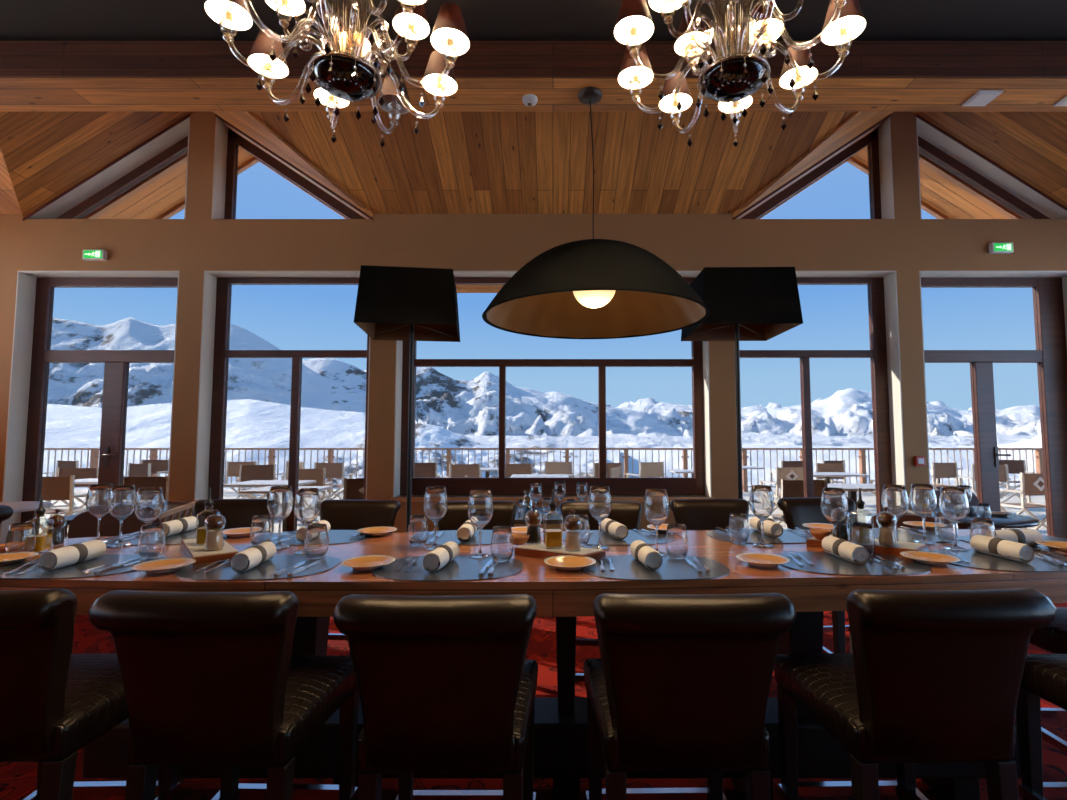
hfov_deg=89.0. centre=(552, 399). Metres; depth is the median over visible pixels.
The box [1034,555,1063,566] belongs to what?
knife
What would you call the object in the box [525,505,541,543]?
mill
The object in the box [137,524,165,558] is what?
tumbler
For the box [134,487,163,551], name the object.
wine glass
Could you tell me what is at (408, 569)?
fork
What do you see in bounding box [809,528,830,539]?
dipping bowl
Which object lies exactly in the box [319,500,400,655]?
bar stool
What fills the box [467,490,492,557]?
wine glass
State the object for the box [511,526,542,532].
bread plate
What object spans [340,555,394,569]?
bread plate
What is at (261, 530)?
tumbler
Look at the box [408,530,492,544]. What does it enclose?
placemat
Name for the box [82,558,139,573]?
knife
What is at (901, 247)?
wall
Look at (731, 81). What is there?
chandelier
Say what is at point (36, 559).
fork
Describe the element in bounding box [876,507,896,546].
mill
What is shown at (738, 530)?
tumbler
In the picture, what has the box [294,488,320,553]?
wine glass
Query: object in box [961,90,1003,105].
recessed light
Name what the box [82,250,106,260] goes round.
exit sign
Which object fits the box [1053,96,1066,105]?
recessed light
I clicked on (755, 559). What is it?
bread plate
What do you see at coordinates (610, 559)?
fork
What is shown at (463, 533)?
napkin
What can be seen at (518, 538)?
dipping bowl
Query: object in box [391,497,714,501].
trim
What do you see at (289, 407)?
window
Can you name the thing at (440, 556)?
napkin
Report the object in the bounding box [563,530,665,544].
placemat
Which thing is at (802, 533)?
fork
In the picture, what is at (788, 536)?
placemat
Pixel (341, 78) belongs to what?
chandelier
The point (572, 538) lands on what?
mill
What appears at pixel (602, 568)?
fork
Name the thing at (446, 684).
bar stool
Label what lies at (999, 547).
napkin
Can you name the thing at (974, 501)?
dining chair
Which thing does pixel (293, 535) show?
knife
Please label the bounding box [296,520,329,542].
napkin
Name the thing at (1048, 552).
fork
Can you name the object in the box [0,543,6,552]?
dipping bowl
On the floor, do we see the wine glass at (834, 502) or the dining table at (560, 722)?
the dining table at (560, 722)
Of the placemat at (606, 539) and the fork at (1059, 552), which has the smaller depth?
the fork at (1059, 552)
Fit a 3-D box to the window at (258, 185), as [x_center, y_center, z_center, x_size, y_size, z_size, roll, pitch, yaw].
[-2.610,-2.270,5.695,1.620,1.192,0.075,0,-4,0]
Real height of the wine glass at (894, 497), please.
0.240 m
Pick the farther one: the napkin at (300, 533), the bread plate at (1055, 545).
the napkin at (300, 533)
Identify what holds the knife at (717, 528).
on the placemat at (788, 536)
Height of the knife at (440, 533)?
0.009 m
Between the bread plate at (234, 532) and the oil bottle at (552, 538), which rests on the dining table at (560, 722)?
the bread plate at (234, 532)
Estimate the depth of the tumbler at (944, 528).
2.29 m
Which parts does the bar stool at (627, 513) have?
backrest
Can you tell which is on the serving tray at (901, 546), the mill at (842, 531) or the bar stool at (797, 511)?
the mill at (842, 531)
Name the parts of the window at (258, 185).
pane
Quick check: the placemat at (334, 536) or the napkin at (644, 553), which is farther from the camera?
the placemat at (334, 536)
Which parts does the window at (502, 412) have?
pane, pane, pane, pane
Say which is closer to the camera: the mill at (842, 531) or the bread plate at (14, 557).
the bread plate at (14, 557)
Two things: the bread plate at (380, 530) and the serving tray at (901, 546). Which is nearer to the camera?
the serving tray at (901, 546)
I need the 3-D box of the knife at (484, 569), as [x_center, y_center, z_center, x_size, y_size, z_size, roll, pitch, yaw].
[-0.225,0.562,1.837,0.019,0.009,0.225,0,-4,2]
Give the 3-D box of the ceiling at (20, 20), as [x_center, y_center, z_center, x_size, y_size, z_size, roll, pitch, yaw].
[0.000,-2.620,-0.212,13.000,0.100,7.620,0,-4,0]
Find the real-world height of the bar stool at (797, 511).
0.980 m
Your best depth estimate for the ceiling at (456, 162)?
4.94 m
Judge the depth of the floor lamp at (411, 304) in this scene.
3.59 m
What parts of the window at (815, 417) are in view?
pane, pane, pane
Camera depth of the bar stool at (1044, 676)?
1.73 m
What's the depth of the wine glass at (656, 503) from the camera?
2.03 m
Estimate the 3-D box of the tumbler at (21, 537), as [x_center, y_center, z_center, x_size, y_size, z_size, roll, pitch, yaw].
[-1.981,0.520,2.023,0.083,0.118,0.083,0,-4,0]
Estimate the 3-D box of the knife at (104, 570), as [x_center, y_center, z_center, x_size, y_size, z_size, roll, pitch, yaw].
[-1.467,0.564,1.857,0.019,0.009,0.225,0,-4,2]
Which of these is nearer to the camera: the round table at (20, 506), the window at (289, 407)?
the round table at (20, 506)
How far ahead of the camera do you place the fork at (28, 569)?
1.78 m
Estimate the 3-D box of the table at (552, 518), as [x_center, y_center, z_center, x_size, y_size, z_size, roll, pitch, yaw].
[0.020,1.268,4.274,1.000,0.752,0.720,0,-4,0]
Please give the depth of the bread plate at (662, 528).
2.57 m
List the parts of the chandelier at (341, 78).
lamp shade, lamp shade, glass arm, lamp shade, glass arm, glass arm, glass arm, glass arm, lamp shade, glass arm, glass arm, lamp shade, glass arm, lamp shade, glass arm, glass arm, glass arm, glass arm, lamp shade, glass arm, glass arm, lamp shade, lamp shade, lamp shade, lamp shade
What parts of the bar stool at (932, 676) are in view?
leg, leg, seat, leg, backrest, leg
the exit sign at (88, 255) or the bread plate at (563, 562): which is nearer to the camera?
the bread plate at (563, 562)
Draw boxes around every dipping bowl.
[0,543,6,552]
[512,533,528,544]
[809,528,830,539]
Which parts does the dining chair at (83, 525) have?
backrest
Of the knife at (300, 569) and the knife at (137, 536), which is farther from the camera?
the knife at (137, 536)
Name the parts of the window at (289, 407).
pane, pane, pane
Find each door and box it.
[21,277,177,535]
[921,277,1066,537]
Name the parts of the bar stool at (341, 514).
backrest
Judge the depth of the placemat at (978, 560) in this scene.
1.90 m
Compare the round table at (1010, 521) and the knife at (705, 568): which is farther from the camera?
the round table at (1010, 521)
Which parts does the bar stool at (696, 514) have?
backrest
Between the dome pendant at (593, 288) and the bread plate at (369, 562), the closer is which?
the bread plate at (369, 562)
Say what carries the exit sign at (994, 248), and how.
attached to the wall
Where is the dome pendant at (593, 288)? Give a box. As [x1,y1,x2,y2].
[482,87,709,338]
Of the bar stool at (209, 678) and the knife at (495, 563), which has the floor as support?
the bar stool at (209, 678)
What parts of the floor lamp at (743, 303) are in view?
lamp shade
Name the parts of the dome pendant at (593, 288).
cord, globe bulb, lamp shade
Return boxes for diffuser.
[966,93,998,104]
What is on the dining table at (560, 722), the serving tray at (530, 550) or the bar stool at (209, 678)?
the serving tray at (530, 550)
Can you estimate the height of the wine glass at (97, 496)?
0.240 m
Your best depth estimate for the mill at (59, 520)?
2.23 m
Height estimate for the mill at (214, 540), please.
0.147 m
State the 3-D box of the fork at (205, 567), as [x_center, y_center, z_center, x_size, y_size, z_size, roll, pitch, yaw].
[-1.168,0.564,1.874,0.023,0.010,0.200,0,-4,-1]
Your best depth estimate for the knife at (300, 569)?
1.79 m
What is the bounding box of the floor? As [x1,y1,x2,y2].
[0,603,1066,799]
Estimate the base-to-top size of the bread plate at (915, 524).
0.020 m
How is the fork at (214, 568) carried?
on the placemat at (266, 570)
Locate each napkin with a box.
[39,540,105,569]
[161,516,198,536]
[231,542,275,572]
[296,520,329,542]
[423,541,459,571]
[457,520,476,541]
[601,518,627,539]
[630,540,661,569]
[750,517,782,537]
[822,536,868,563]
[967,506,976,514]
[970,535,1034,562]
[995,529,1042,545]
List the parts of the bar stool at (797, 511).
backrest, leg, leg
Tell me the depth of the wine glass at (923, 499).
2.27 m
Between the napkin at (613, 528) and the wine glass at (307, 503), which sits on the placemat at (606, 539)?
the napkin at (613, 528)
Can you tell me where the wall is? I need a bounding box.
[0,112,1066,543]
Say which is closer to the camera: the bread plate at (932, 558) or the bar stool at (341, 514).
the bread plate at (932, 558)
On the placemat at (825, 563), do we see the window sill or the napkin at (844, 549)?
the napkin at (844, 549)
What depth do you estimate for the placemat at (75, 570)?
1.81 m
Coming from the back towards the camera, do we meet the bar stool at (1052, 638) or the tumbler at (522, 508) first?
the tumbler at (522, 508)
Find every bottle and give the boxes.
[27,496,53,552]
[195,488,219,545]
[543,489,562,548]
[849,488,873,540]
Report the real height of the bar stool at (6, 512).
0.980 m
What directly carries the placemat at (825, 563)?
on the dining table at (560, 722)
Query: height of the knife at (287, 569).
0.009 m
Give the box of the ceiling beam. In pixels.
[0,41,1066,111]
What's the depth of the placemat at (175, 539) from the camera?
2.37 m
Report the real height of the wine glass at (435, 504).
0.240 m
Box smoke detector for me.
[522,93,537,106]
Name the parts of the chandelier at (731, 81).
lamp shade, lamp shade, lamp shade, glass arm, glass arm, lamp shade, glass arm, lamp shade, glass arm, glass arm, glass arm, lamp shade, glass arm, glass arm, lamp shade, glass arm, glass arm, lamp shade, glass arm, glass arm, glass arm, lamp shade, glass arm, lamp shade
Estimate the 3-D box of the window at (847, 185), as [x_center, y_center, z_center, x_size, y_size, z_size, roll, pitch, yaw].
[2.610,-2.270,5.695,1.620,1.192,0.075,0,-4,0]
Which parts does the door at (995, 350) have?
pane, pane, handle, pane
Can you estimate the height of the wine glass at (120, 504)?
0.240 m
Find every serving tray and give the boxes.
[181,539,238,564]
[514,542,605,559]
[806,535,928,555]
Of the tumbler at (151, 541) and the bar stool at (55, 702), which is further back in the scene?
the tumbler at (151, 541)
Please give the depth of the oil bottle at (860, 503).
2.12 m
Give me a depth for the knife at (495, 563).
1.79 m
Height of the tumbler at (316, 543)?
0.118 m
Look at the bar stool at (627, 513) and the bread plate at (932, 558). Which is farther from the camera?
the bar stool at (627, 513)
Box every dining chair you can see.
[67,511,159,653]
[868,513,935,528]
[935,490,978,528]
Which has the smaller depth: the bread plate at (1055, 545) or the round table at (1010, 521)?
the bread plate at (1055, 545)
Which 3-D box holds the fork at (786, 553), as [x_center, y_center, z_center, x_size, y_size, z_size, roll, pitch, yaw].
[0.864,0.570,1.960,0.023,0.010,0.200,0,-4,7]
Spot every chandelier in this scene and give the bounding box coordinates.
[204,0,469,146]
[614,0,865,146]
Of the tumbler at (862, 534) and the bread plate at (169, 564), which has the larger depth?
the tumbler at (862, 534)
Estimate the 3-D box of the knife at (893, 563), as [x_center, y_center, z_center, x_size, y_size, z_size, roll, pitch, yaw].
[1.186,0.568,1.923,0.019,0.009,0.225,-1,-4,9]
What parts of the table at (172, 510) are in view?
leg, panel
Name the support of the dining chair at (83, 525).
on the floor
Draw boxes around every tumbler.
[5,522,35,552]
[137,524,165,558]
[250,515,272,544]
[304,524,328,558]
[408,515,428,545]
[490,526,513,561]
[518,499,527,515]
[542,498,550,513]
[570,515,589,545]
[665,524,687,558]
[728,513,748,543]
[850,522,874,556]
[935,512,958,541]
[970,518,996,549]
[977,503,990,518]
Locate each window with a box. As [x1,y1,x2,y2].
[56,136,187,218]
[208,277,368,532]
[224,128,365,218]
[400,277,704,494]
[739,277,891,528]
[740,128,881,218]
[918,136,1049,218]
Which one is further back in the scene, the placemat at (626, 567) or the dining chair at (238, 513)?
the dining chair at (238, 513)
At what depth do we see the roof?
5.83 m
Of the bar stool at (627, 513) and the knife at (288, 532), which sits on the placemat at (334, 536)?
the knife at (288, 532)
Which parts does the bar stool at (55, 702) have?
backrest, leg, leg, seat, leg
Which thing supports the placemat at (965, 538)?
on the dining table at (560, 722)
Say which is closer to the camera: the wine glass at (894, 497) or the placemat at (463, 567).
the placemat at (463, 567)
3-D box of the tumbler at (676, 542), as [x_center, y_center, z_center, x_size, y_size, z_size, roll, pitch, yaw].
[0.453,0.518,1.990,0.083,0.118,0.083,0,-4,0]
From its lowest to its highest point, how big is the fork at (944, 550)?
0.010 m
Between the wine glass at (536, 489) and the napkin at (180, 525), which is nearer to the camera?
the napkin at (180, 525)
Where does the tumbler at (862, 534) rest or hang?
on the placemat at (825, 563)
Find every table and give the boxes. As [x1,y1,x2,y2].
[0,501,51,512]
[0,529,1066,799]
[53,500,197,538]
[514,507,560,523]
[906,508,1039,528]
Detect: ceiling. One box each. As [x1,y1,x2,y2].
[0,0,1066,40]
[0,112,1066,216]
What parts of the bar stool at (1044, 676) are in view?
leg, seat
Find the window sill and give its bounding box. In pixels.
[396,495,708,496]
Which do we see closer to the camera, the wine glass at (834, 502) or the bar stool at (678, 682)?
the bar stool at (678, 682)
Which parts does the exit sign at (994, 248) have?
sign panel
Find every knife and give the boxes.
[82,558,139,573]
[94,559,147,573]
[109,531,139,540]
[115,535,138,542]
[271,531,291,539]
[274,559,309,575]
[276,533,295,542]
[287,559,321,575]
[429,532,443,542]
[479,559,491,575]
[488,561,497,574]
[684,558,701,573]
[693,557,709,572]
[715,527,728,533]
[869,556,897,570]
[874,554,904,568]
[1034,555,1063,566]
[1038,553,1066,566]
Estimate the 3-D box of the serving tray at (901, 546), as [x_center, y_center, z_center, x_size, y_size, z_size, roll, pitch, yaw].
[1.249,0.578,2.167,0.409,0.030,0.162,-3,-5,37]
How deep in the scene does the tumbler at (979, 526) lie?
2.10 m
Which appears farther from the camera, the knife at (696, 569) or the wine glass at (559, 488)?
the wine glass at (559, 488)
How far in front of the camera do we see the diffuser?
3.63 m
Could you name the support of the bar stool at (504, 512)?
on the floor
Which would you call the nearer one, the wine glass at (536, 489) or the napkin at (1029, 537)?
the napkin at (1029, 537)
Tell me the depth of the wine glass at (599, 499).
2.16 m
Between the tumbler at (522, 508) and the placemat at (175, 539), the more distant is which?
the tumbler at (522, 508)
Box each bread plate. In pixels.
[0,552,38,565]
[131,558,195,572]
[221,527,250,536]
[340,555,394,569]
[356,526,396,535]
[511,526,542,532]
[544,555,595,569]
[647,524,667,532]
[736,553,790,566]
[802,523,833,531]
[900,551,960,564]
[903,521,934,529]
[991,511,1013,515]
[1036,540,1066,551]
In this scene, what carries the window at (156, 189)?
in the wall
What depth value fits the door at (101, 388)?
5.53 m
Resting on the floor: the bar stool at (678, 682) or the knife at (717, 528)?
the bar stool at (678, 682)
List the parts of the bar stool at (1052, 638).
seat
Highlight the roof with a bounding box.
[55,131,1050,218]
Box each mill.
[45,509,67,545]
[204,509,225,550]
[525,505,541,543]
[564,510,581,551]
[832,512,849,540]
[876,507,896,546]
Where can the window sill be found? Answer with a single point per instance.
(399, 495)
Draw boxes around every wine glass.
[85,484,112,541]
[107,485,135,546]
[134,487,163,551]
[267,486,293,548]
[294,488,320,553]
[423,486,447,549]
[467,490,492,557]
[530,483,541,511]
[554,482,565,512]
[576,482,587,500]
[588,486,611,548]
[644,489,668,555]
[749,485,774,546]
[821,487,848,551]
[882,484,908,540]
[909,484,936,543]
[939,487,968,550]
[957,485,971,518]
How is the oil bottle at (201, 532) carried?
on the serving tray at (188, 546)
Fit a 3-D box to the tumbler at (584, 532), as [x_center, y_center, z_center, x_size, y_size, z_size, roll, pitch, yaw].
[0.111,0.534,2.226,0.083,0.118,0.083,0,-4,0]
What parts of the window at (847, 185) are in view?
pane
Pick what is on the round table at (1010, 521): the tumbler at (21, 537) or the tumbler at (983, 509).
the tumbler at (983, 509)
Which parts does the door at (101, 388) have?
pane, handle, pane, pane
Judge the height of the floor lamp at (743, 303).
2.475 m
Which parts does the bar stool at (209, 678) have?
leg, backrest, leg, seat, leg, leg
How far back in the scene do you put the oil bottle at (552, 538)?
2.03 m
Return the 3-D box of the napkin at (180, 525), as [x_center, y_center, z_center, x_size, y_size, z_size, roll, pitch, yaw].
[-1.720,0.578,2.492,0.068,0.068,0.203,0,-4,-1]
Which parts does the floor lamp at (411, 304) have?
lamp shade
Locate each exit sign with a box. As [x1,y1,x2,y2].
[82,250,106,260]
[989,243,1013,253]
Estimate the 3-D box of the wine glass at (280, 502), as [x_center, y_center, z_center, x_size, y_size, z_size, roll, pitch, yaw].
[-1.101,0.470,2.190,0.097,0.240,0.097,0,-4,0]
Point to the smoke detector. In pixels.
(529, 99)
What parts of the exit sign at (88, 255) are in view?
sign panel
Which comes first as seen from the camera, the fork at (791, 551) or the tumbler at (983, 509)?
the fork at (791, 551)
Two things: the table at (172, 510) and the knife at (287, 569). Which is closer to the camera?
the knife at (287, 569)
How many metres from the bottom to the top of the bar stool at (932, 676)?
0.980 m
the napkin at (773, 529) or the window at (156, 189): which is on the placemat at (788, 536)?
the napkin at (773, 529)
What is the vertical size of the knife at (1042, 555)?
0.009 m
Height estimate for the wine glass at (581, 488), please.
0.240 m
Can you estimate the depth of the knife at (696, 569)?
1.82 m
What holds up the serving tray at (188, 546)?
on the dining table at (560, 722)
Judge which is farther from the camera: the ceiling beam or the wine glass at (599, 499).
the ceiling beam
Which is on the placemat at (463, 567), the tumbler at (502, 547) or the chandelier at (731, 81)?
the tumbler at (502, 547)
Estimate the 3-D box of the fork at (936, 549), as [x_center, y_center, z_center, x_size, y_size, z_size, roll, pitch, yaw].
[1.466,0.573,2.017,0.023,0.010,0.200,-1,-4,15]
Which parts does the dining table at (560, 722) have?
leg, leg, leg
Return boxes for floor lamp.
[354,265,459,532]
[681,267,802,498]
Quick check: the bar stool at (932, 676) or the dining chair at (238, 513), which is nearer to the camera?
the bar stool at (932, 676)
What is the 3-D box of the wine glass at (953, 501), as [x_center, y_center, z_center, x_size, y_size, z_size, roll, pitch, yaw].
[1.591,0.468,2.152,0.097,0.240,0.097,0,-4,0]
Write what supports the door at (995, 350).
in the wall
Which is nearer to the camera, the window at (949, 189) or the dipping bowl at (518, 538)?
the dipping bowl at (518, 538)
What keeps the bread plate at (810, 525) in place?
on the dining table at (560, 722)
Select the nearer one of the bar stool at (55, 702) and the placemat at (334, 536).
the bar stool at (55, 702)
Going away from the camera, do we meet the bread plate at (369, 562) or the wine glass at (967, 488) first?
the bread plate at (369, 562)
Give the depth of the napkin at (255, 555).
1.81 m
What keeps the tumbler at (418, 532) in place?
on the dining table at (560, 722)
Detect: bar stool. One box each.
[0,505,13,524]
[0,588,180,799]
[88,590,358,799]
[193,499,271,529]
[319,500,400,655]
[333,594,537,799]
[437,501,516,530]
[560,501,641,681]
[583,593,795,799]
[669,499,778,670]
[774,588,1056,799]
[777,497,854,652]
[1015,607,1066,753]
[1016,654,1066,799]
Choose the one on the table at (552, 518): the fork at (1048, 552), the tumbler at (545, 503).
the tumbler at (545, 503)
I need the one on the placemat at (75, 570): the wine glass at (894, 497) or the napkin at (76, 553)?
the napkin at (76, 553)
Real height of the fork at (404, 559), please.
0.010 m
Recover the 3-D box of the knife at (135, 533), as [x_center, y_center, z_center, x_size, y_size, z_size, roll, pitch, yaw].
[-1.891,0.601,2.409,0.019,0.009,0.225,0,-4,2]
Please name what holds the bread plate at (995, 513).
on the round table at (1010, 521)
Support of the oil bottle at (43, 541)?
on the dining table at (560, 722)
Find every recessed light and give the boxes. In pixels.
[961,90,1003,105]
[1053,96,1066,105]
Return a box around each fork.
[4,558,38,573]
[16,563,38,574]
[194,558,230,571]
[203,560,230,572]
[396,555,410,570]
[405,556,419,571]
[598,555,604,570]
[605,554,613,569]
[781,551,803,565]
[787,528,811,534]
[790,550,814,564]
[933,548,961,561]
[942,549,970,562]
[1032,547,1065,555]
[1033,546,1066,554]
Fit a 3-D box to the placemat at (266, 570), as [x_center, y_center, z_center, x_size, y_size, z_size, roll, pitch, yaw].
[-0.998,0.571,1.863,0.500,0.003,0.356,0,-4,-2]
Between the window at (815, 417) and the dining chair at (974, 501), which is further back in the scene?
the window at (815, 417)
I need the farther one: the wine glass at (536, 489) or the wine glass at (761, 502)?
the wine glass at (536, 489)
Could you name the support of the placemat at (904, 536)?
on the dining table at (560, 722)
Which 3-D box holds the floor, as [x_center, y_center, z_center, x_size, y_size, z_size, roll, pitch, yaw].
[0.000,1.454,0.593,13.000,0.120,9.780,0,-4,0]
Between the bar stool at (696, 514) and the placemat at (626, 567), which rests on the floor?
the bar stool at (696, 514)
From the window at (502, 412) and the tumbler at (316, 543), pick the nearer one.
the tumbler at (316, 543)
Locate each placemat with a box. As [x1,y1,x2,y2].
[0,554,166,578]
[103,530,227,544]
[175,555,340,580]
[251,530,372,544]
[372,555,522,580]
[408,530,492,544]
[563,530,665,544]
[581,555,729,580]
[707,529,813,543]
[776,551,931,575]
[848,528,962,542]
[928,549,1066,571]
[959,535,1066,551]
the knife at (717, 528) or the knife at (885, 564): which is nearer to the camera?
the knife at (885, 564)

